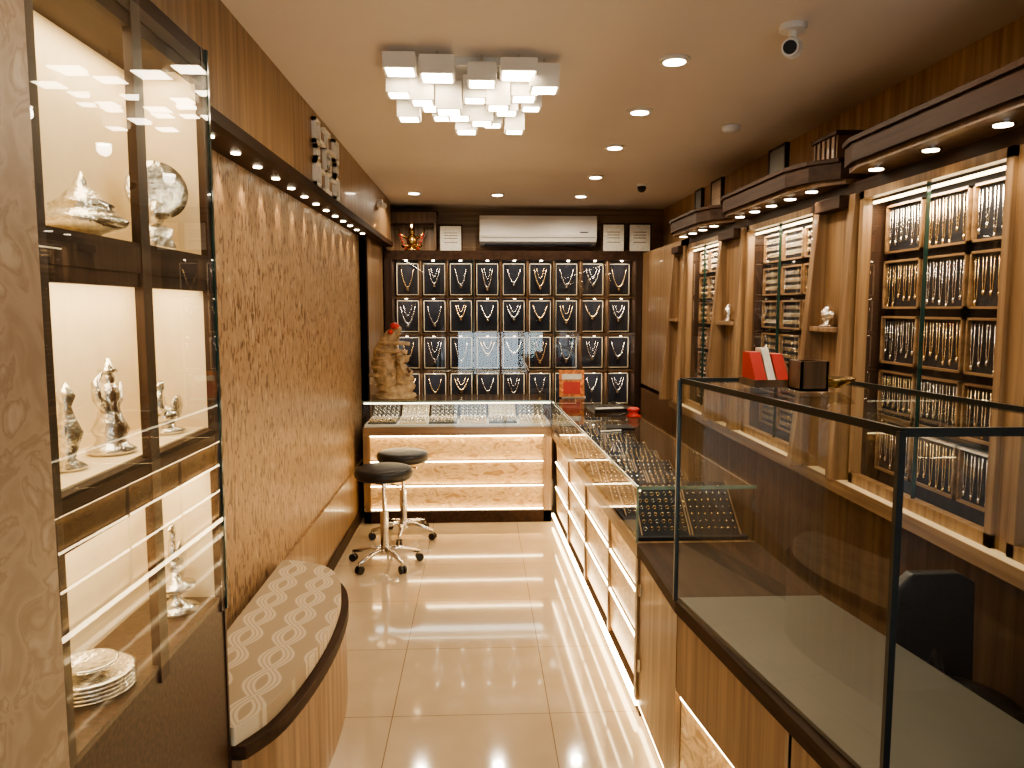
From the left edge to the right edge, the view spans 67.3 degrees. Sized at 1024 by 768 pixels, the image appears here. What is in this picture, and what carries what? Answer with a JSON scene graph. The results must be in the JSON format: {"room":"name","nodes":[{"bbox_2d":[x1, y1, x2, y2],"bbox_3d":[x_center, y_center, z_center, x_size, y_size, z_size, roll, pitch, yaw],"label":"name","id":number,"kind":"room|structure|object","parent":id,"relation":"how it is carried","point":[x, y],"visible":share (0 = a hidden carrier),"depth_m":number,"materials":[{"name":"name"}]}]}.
{"room":"shop","nodes":[
{"label":"shop","id":0,"kind":"room"},
{"bbox_2d":[0,0,69,767],"bbox_3d":[-0.905,0.288,0.391,0.459,2.550,1.595,0,6,-2],"label":"wall","id":1,"kind":"structure","parent":0,"point":[33,716],"depth_m":1.11,"materials":[{"name":"brown wood"}]},
{"bbox_2d":[328,479,661,767],"bbox_3d":[0.159,1.365,2.958,3.350,0.100,9.800,0,6,-2],"label":"floor","id":2,"kind":"structure","parent":0,"point":[491,649],"depth_m":3.48,"materials":[{"name":"tile"}]},
{"bbox_2d":[24,0,231,767],"bbox_3d":[-0.959,0.168,1.599,0.450,2.550,0.833,0,6,-2],"label":"display cabinet","id":3,"kind":"object","parent":2,"relation":"on","point":[116,87],"visible":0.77,"depth_m":1.72,"materials":[{"name":"beige laminate"}]},
{"bbox_2d":[56,383,88,472],"bbox_3d":[-0.840,0.080,1.451,0.066,0.165,0.066,0,6,-2],"label":"bud vase","id":4,"kind":"object","parent":3,"relation":"on","point":[70,432],"visible":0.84,"depth_m":1.44,"materials":[{"name":"silver metal"}]},
{"bbox_2d":[45,171,129,235],"bbox_3d":[-0.845,-0.350,1.509,0.170,0.130,0.170,0,6,-2],"label":"lidded dish","id":5,"kind":"object","parent":3,"relation":"on","point":[79,208],"visible":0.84,"depth_m":1.47,"materials":[{"name":"silver metal"}]},
{"bbox_2d":[71,648,136,707],"bbox_3d":[-0.842,0.579,1.531,0.170,0.062,0.169,0,6,-2],"label":"plate stack","id":6,"kind":"object","parent":3,"relation":"in","point":[99,675],"visible":0.64,"depth_m":1.51,"materials":[{"name":"silver metal"}]},
{"bbox_2d":[85,358,137,456],"bbox_3d":[-0.847,0.046,1.619,0.100,0.200,0.100,5,8,42],"label":"figurine","id":7,"kind":"object","parent":3,"relation":"on","point":[110,429],"visible":1,"depth_m":1.60,"materials":[{"name":"silver metal"}]},
{"bbox_2d":[124,161,187,249],"bbox_3d":[-0.844,-0.423,1.822,0.118,0.213,0.105,0,6,-2],"label":"plate","id":8,"kind":"object","parent":3,"relation":"in","point":[167,189],"visible":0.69,"depth_m":1.83,"materials":[{"name":"silver metal"}]},
{"bbox_2d":[150,0,189,36],"bbox_3d":[-0.976,-0.946,1.490,0.419,0.310,0.830,0,6,-2],"label":"trim","id":9,"kind":"structure","parent":3,"relation":"attached to","point":[177,11],"depth_m":1.85,"materials":[{"name":"brown wood"}]},
{"bbox_2d":[157,380,185,434],"bbox_3d":[-0.843,0.054,1.875,0.080,0.133,0.105,0,6,-2],"label":"swan figurine","id":10,"kind":"object","parent":3,"relation":"on","point":[168,414],"visible":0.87,"depth_m":1.86,"materials":[{"name":"silver metal"}]},
{"bbox_2d":[166,523,199,618],"bbox_3d":[-0.843,0.457,1.921,0.110,0.228,0.110,5,8,42],"label":"figurine","id":11,"kind":"object","parent":3,"relation":"in","point":[178,606],"visible":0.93,"depth_m":1.91,"materials":[{"name":"silver metal"}]},
{"bbox_2d":[231,582,348,767],"bbox_3d":[-0.830,1.125,2.844,0.396,0.400,1.436,0,6,-2],"label":"bench","id":12,"kind":"object","parent":2,"relation":"on","point":[306,732],"visible":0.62,"depth_m":2.50,"materials":[{"name":"brown wood"}]},
{"bbox_2d":[227,560,340,745],"bbox_3d":[-0.841,0.899,2.816,0.358,0.054,1.423,0,6,-2],"label":"bench cushion","id":13,"kind":"object","parent":12,"relation":"on","point":[275,643],"visible":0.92,"depth_m":2.68,"materials":[{"name":"fabric"}]},
{"bbox_2d":[326,503,363,570],"bbox_3d":[-1.105,1.086,4.864,0.015,0.080,2.550,0,6,-2],"label":"baseboard","id":14,"kind":"structure","parent":2,"relation":"on","point":[342,546],"depth_m":5.15,"materials":[{"name":"brown wood"}]},
{"bbox_2d":[349,462,423,574],"bbox_3d":[-0.795,0.819,4.812,0.477,0.622,0.455,0,6,-2],"label":"stool","id":15,"kind":"object","parent":2,"relation":"on","point":[379,473],"visible":1,"depth_m":4.74,"materials":[{"name":"black leather"}]},
{"bbox_2d":[368,447,436,544],"bbox_3d":[-0.761,0.770,5.359,0.476,0.612,0.459,0,6,-2],"label":"stool","id":16,"kind":"object","parent":2,"relation":"on","point":[410,456],"visible":0.85,"depth_m":5.33,"materials":[{"name":"black leather"}]},
{"bbox_2d":[363,425,551,523],"bbox_3d":[-0.412,0.655,5.971,1.395,0.720,0.500,0,6,-2],"label":"display counter","id":17,"kind":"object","parent":2,"relation":"on","point":[469,474],"depth_m":5.76,"materials":[{"name":"brown wood"}]},
{"bbox_2d":[369,323,416,398],"bbox_3d":[-0.901,-0.181,5.830,0.347,0.570,0.266,0,6,-2],"label":"sculpture","id":18,"kind":"object","parent":17,"relation":"on","point":[390,373],"visible":1,"depth_m":5.75,"materials":[{"name":"stone"}]},
{"bbox_2d":[362,394,551,426],"bbox_3d":[-0.412,0.197,5.925,1.395,0.201,0.502,0,6,-2],"label":"glass case","id":19,"kind":"object","parent":17,"relation":"on","point":[458,399],"depth_m":6.12,"materials":[{"name":"clear glass"}]},
{"bbox_2d":[368,404,546,423],"bbox_3d":[-0.412,0.226,5.924,1.335,0.102,0.390,0,6,-2],"label":"trays","id":20,"kind":"object","parent":17,"relation":"in","point":[382,413],"visible":1,"depth_m":6.00,"materials":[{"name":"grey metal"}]},
{"bbox_2d":[384,250,642,478],"bbox_3d":[0.013,-0.182,7.324,2.368,2.120,0.399,0,6,-2],"label":"display cabinet","id":21,"kind":"object","parent":2,"relation":"on","point":[474,327],"visible":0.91,"depth_m":7.28,"materials":[{"name":"brown wood"}]},
{"bbox_2d":[398,224,424,249],"bbox_3d":[-0.931,-1.357,7.148,0.233,0.250,0.150,2,6,23],"label":"idol","id":22,"kind":"object","parent":21,"relation":"on","point":[411,240],"visible":0.96,"depth_m":7.13,"materials":[{"name":"gold metal"}]},
{"bbox_2d":[386,210,438,249],"bbox_3d":[-0.934,-1.422,7.207,0.480,0.369,0.270,0,6,-2],"label":"shelf","id":23,"kind":"object","parent":21,"relation":"on","point":[402,220],"visible":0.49,"depth_m":7.29,"materials":[{"name":"brown wood"}]},
{"bbox_2d":[439,225,462,250],"bbox_3d":[-0.573,-1.360,7.187,0.220,0.250,0.023,0,6,-2],"label":"frame","id":24,"kind":"object","parent":21,"relation":"on","point":[450,236],"visible":0.77,"depth_m":7.18,"materials":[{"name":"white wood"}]},
{"bbox_2d":[399,266,626,394],"bbox_3d":[0.017,-0.492,7.276,2.148,1.225,0.024,0,6,-2],"label":"necklaces","id":25,"kind":"object","parent":21,"relation":"attached to","point":[433,283],"visible":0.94,"depth_m":7.26,"materials":[{"name":"silver metal"}]},
{"bbox_2d":[601,223,624,250],"bbox_3d":[0.956,-1.376,7.249,0.220,0.270,0.023,0,6,-2],"label":"frame","id":26,"kind":"object","parent":21,"relation":"on","point":[613,234],"visible":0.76,"depth_m":7.24,"materials":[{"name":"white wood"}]},
{"bbox_2d":[628,223,651,252],"bbox_3d":[1.205,-1.377,7.260,0.220,0.270,0.023,0,6,-2],"label":"frame","id":27,"kind":"object","parent":21,"relation":"on","point":[639,234],"visible":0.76,"depth_m":7.25,"materials":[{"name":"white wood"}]},
{"bbox_2d":[548,420,754,715],"bbox_3d":[0.603,0.798,4.630,0.470,0.700,3.290,0,6,-4],"label":"display counter","id":28,"kind":"object","parent":2,"relation":"on","point":[601,549],"depth_m":3.85,"materials":[{"name":"brown wood"}]},
{"bbox_2d":[559,370,585,397],"bbox_3d":[0.459,-0.001,5.844,0.200,0.209,0.047,0,6,-2],"label":"sign","id":29,"kind":"object","parent":28,"relation":"on","point":[571,382],"visible":1,"depth_m":5.84,"materials":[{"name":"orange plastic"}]},
{"bbox_2d":[587,404,628,412],"bbox_3d":[0.644,0.161,5.122,0.286,0.029,0.247,-1,6,-14],"label":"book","id":30,"kind":"object","parent":28,"relation":"on","point":[607,408],"visible":0.99,"depth_m":5.03,"materials":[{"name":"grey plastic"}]},
{"bbox_2d":[600,424,634,431],"bbox_3d":[0.583,0.248,4.316,0.201,0.014,0.194,0,6,-2],"label":"pad","id":31,"kind":"object","parent":28,"relation":"on","point":[608,427],"visible":1,"depth_m":4.30,"materials":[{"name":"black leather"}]},
{"bbox_2d":[607,407,640,417],"bbox_3d":[0.706,0.174,4.824,0.213,0.063,0.100,0,6,-2],"label":"tape dispenser","id":32,"kind":"object","parent":28,"relation":"on","point":[633,411],"visible":1,"depth_m":4.80,"materials":[{"name":"plastic"}]},
{"bbox_2d":[557,416,740,535],"bbox_3d":[0.614,0.375,4.332,0.400,0.169,2.712,0,6,-4],"label":"trays","id":33,"kind":"object","parent":28,"relation":"in","point":[709,511],"visible":0.91,"depth_m":3.44,"materials":[{"name":"black fabric"}]},
{"bbox_2d":[551,400,756,542],"bbox_3d":[0.606,0.339,4.586,0.533,0.222,3.278,0,6,-2],"label":"glass case","id":34,"kind":"object","parent":28,"relation":"on","point":[697,468],"depth_m":3.46,"materials":[{"name":"clear glass"}]},
{"bbox_2d":[637,542,855,767],"bbox_3d":[0.820,1.056,2.026,0.515,0.700,2.014,-1,6,-8],"label":"counter","id":35,"kind":"object","parent":2,"relation":"on","point":[700,705],"depth_m":2.39,"materials":[{"name":"brown wood"}]},
{"bbox_2d":[673,378,1023,767],"bbox_3d":[0.819,0.372,1.874,0.463,0.691,1.059,-1,6,-10],"label":"glass","id":36,"kind":"object","parent":35,"relation":"on","point":[876,702],"visible":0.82,"depth_m":1.77,"materials":[{"name":"glass"}]},
{"bbox_2d":[739,347,787,387],"bbox_3d":[0.690,-0.046,2.073,0.110,0.100,0.125,0,6,-2],"label":"brochure holder","id":37,"kind":"object","parent":36,"relation":"on","point":[761,368],"visible":0.93,"depth_m":2.04,"materials":[{"name":"red wood"}]},
{"bbox_2d":[788,359,828,391],"bbox_3d":[0.754,-0.023,1.960,0.070,0.075,0.080,0,6,-2],"label":"box","id":38,"kind":"object","parent":36,"relation":"on","point":[803,374],"visible":1,"depth_m":1.92,"materials":[{"name":"brown wood"}]},
{"bbox_2d":[828,376,855,387],"bbox_3d":[0.847,-0.004,2.026,0.110,0.026,0.110,0,6,-2],"label":"brass bowl","id":39,"kind":"object","parent":36,"relation":"on","point":[833,381],"visible":0.64,"depth_m":1.99,"materials":[{"name":"gold metal"}]},
{"bbox_2d":[640,126,1023,710],"bbox_3d":[1.469,0.217,3.397,0.344,2.100,7.590,0,6,-2],"label":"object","id":40,"kind":"object","parent":2,"relation":"on","point":[834,535],"visible":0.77,"depth_m":3.01,"materials":[{"name":"brown wood"}]},
{"bbox_2d":[658,193,859,479],"bbox_3d":[1.252,-0.318,4.486,0.125,1.150,2.820,0,6,-2],"label":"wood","id":41,"kind":"object","parent":40,"relation":"attached to","point":[803,446],"visible":0.96,"depth_m":3.40,"materials":[{"name":"brown wood"}]},
{"bbox_2d":[722,304,733,320],"bbox_3d":[1.277,-0.420,4.538,0.066,0.100,0.066,0,6,-2],"label":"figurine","id":42,"kind":"object","parent":41,"relation":"on","point":[728,311],"visible":1,"depth_m":4.52,"materials":[{"name":"silver metal"}]},
{"bbox_2d":[819,305,834,326],"bbox_3d":[1.326,-0.286,3.237,0.066,0.090,0.086,3,6,27],"label":"figurine","id":43,"kind":"object","parent":41,"relation":"on","point":[827,314],"visible":1,"depth_m":3.23,"materials":[{"name":"silver metal"}]},
{"bbox_2d":[697,177,1004,511],"bbox_3d":[1.442,-0.213,3.393,0.033,1.022,4.270,0,6,-2],"label":"chains","id":44,"kind":"object","parent":40,"relation":"attached to","point":[971,214],"visible":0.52,"depth_m":2.69,"materials":[{"name":"gold metal"}]},
{"bbox_2d":[896,570,1023,723],"bbox_3d":[1.251,0.978,2.147,0.296,0.829,0.348,0,6,-2],"label":"office chair","id":45,"kind":"object","parent":2,"relation":"on","point":[935,612],"visible":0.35,"depth_m":2.25,"materials":[{"name":"black leather"}]},
{"bbox_2d":[382,208,663,412],"bbox_3d":[0.010,-0.423,7.577,3.250,2.550,0.150,0,6,-2],"label":"wall","id":46,"kind":"structure","parent":0,"point":[469,218],"depth_m":7.41,"materials":[{"name":"brown wood"}]},
{"bbox_2d":[480,215,596,246],"bbox_3d":[0.243,-1.452,7.300,1.100,0.287,0.217,0,6,-2],"label":"air conditioner","id":47,"kind":"object","parent":46,"relation":"attached to","point":[495,230],"visible":1,"depth_m":7.20,"materials":[{"name":"white plastic"}]},
{"bbox_2d":[221,0,1023,208],"bbox_3d":[0.159,-1.272,2.697,3.350,0.100,9.800,0,6,-2],"label":"ceiling","id":48,"kind":"structure","parent":0,"point":[608,53],"depth_m":3.12,"materials":[{"name":"paint"}]},
{"bbox_2d":[407,191,420,194],"bbox_3d":[-0.809,-1.575,6.348,0.120,0.014,0.120,0,6,-2],"label":"recessed light","id":49,"kind":"object","parent":48,"relation":"in","point":[408,192],"visible":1,"depth_m":6.31,"materials":[{"name":"white plastic"}]},
{"bbox_2d":[382,50,559,134],"bbox_3d":[-0.157,-1.152,3.060,0.662,0.210,0.501,0,6,-2],"label":"chandelier","id":50,"kind":"object","parent":48,"relation":"hanging from","point":[493,88],"visible":1,"depth_m":2.96,"materials":[{"name":"white plastic"}]},
{"bbox_2d":[490,193,504,195],"bbox_3d":[-0.122,-1.584,6.436,0.120,0.014,0.120,0,6,-2],"label":"recessed light","id":51,"kind":"object","parent":48,"relation":"in","point":[491,194],"visible":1,"depth_m":6.40,"materials":[{"name":"white plastic"}]},
{"bbox_2d":[574,194,587,197],"bbox_3d":[0.584,-1.593,6.525,0.120,0.014,0.120,0,6,-2],"label":"recessed light","id":52,"kind":"object","parent":48,"relation":"in","point":[578,195],"visible":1,"depth_m":6.49,"materials":[{"name":"white plastic"}]},
{"bbox_2d":[587,175,603,178],"bbox_3d":[0.604,-1.498,5.569,0.120,0.014,0.120,0,6,-2],"label":"recessed light","id":53,"kind":"object","parent":48,"relation":"in","point":[588,176],"visible":1,"depth_m":5.54,"materials":[{"name":"white plastic"}]},
{"bbox_2d":[605,144,624,149],"bbox_3d":[0.607,-1.397,4.544,0.120,0.014,0.120,0,6,-2],"label":"recessed light","id":54,"kind":"object","parent":48,"relation":"in","point":[612,146],"visible":1,"depth_m":4.51,"materials":[{"name":"white plastic"}]},
{"bbox_2d":[627,107,651,115],"bbox_3d":[0.618,-1.315,3.717,0.120,0.014,0.120,0,6,-2],"label":"recessed light","id":55,"kind":"object","parent":48,"relation":"in","point":[638,111],"visible":1,"depth_m":3.69,"materials":[{"name":"white plastic"}]},
{"bbox_2d":[637,183,646,192],"bbox_3d":[1.000,-1.511,5.927,0.079,0.070,0.079,0,6,-2],"label":"cctv camera","id":56,"kind":"object","parent":48,"relation":"attached to","point":[641,187],"visible":1,"depth_m":5.90,"materials":[{"name":"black plastic"}]},
{"bbox_2d":[659,54,690,66],"bbox_3d":[0.624,-1.239,2.951,0.120,0.014,0.120,0,6,-2],"label":"recessed light","id":57,"kind":"object","parent":48,"relation":"in","point":[673,60],"visible":1,"depth_m":2.92,"materials":[{"name":"white plastic"}]},
{"bbox_2d":[721,124,740,132],"bbox_3d":[1.149,-1.339,4.039,0.100,0.030,0.100,0,6,-2],"label":"smoke detector","id":58,"kind":"object","parent":48,"relation":"attached to","point":[728,128],"visible":1,"depth_m":4.01,"materials":[{"name":"white plastic"}]},
{"bbox_2d":[779,20,806,58],"bbox_3d":[0.944,-1.152,2.589,0.089,0.117,0.114,2,6,20],"label":"cctv camera","id":59,"kind":"object","parent":48,"relation":"attached to","point":[792,47],"visible":1,"depth_m":2.56,"materials":[{"name":"white plastic"}]},
{"bbox_2d":[663,16,1023,245],"bbox_3d":[1.749,0.045,2.843,0.170,2.550,9.500,0,6,-2],"label":"wall","id":60,"kind":"structure","parent":0,"point":[1004,46],"depth_m":3.23,"materials":[{"name":"brown wood"}]},
{"bbox_2d":[669,204,746,236],"bbox_3d":[1.339,-1.043,4.981,0.461,0.113,1.000,0,6,-2],"label":"canopy","id":61,"kind":"object","parent":60,"relation":"attached to","point":[697,221],"visible":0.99,"depth_m":4.75,"materials":[{"name":"brown wood"}]},
{"bbox_2d":[694,187,704,208],"bbox_3d":[1.282,-1.230,5.262,0.023,0.200,0.160,0,6,-2],"label":"picture frame","id":62,"kind":"object","parent":61,"relation":"on","point":[700,193],"visible":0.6,"depth_m":5.23,"materials":[{"name":"brown wood"}]},
{"bbox_2d":[710,177,724,205],"bbox_3d":[1.299,-1.191,4.865,0.023,0.200,0.220,0,6,-2],"label":"picture frame","id":63,"kind":"object","parent":61,"relation":"on","point":[718,185],"visible":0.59,"depth_m":4.84,"materials":[{"name":"brown wood"}]},
{"bbox_2d":[721,157,877,217],"bbox_3d":[1.393,-0.918,3.714,0.461,0.113,1.210,0,6,-2],"label":"canopy","id":64,"kind":"object","parent":60,"relation":"attached to","point":[791,184],"visible":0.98,"depth_m":3.38,"materials":[{"name":"brown wood"}]},
{"bbox_2d":[768,142,789,174],"bbox_3d":[1.340,-1.092,3.870,0.023,0.200,0.220,0,6,-2],"label":"picture frame","id":65,"kind":"object","parent":64,"relation":"on","point":[778,157],"visible":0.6,"depth_m":3.84,"materials":[{"name":"brown wood"}]},
{"bbox_2d":[811,130,864,160],"bbox_3d":[1.389,-0.983,3.229,0.170,0.109,0.240,0,6,-2],"label":"storage basket","id":66,"kind":"object","parent":64,"relation":"on","point":[829,146],"visible":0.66,"depth_m":3.16,"materials":[{"name":"brown wood"}]},
{"bbox_2d":[842,57,1023,173],"bbox_3d":[1.469,-0.737,1.889,0.461,0.113,1.980,0,6,-2],"label":"canopy","id":67,"kind":"object","parent":60,"relation":"attached to","point":[991,104],"visible":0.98,"depth_m":2.25,"materials":[{"name":"brown wood"}]},
{"bbox_3d":[-1.323,0.058,2.716,0.180,2.550,9.500,0,6,-2],"label":"wall","id":68,"kind":"structure","parent":0,"visible":0},
{"bbox_2d":[212,150,362,629],"bbox_3d":[-1.192,-0.080,4.008,0.189,1.730,4.015,0,6,-2],"label":"wall panel","id":69,"kind":"object","parent":68,"relation":"attached to","point":[287,273],"depth_m":3.53,"materials":[{"name":"paper"}]},
{"bbox_2d":[189,0,392,246],"bbox_3d":[-1.141,-1.192,4.426,0.334,0.400,5.060,0,6,-2],"label":"soffit","id":70,"kind":"structure","parent":68,"relation":"attached to","point":[256,112],"depth_m":2.95,"materials":[{"name":"brown wood"}]},
{"bbox_2d":[283,458,363,565],"bbox_3d":[-1.184,0.990,4.114,0.204,0.420,4.015,0,6,-2],"label":"trim","id":71,"kind":"structure","parent":68,"relation":"attached to","point":[319,542],"depth_m":4.72,"materials":[{"name":"brown wood"}]},
{"bbox_2d":[311,116,339,201],"bbox_3d":[-0.960,-1.148,3.990,0.020,0.320,0.620,0,6,-2],"label":"wall decoration","id":72,"kind":"object","parent":68,"relation":"attached to","point":[319,170],"depth_m":3.92,"materials":[{"name":"white plastic"}]},
{"bbox_2d":[359,236,383,431],"bbox_3d":[-1.267,-0.120,6.545,0.249,2.150,1.045,0,6,-2],"label":"trim","id":73,"kind":"structure","parent":68,"relation":"attached to","point":[370,252],"depth_m":6.13,"materials":[{"name":"brown wood"}]},
{"bbox_2d":[377,199,386,208],"bbox_3d":[-1.022,-1.410,6.030,0.068,0.082,0.131,-2,6,-16],"label":"cctv camera","id":74,"kind":"object","parent":68,"relation":"attached to","point":[380,203],"visible":1,"depth_m":6.02,"materials":[{"name":"white plastic"}]}
]}

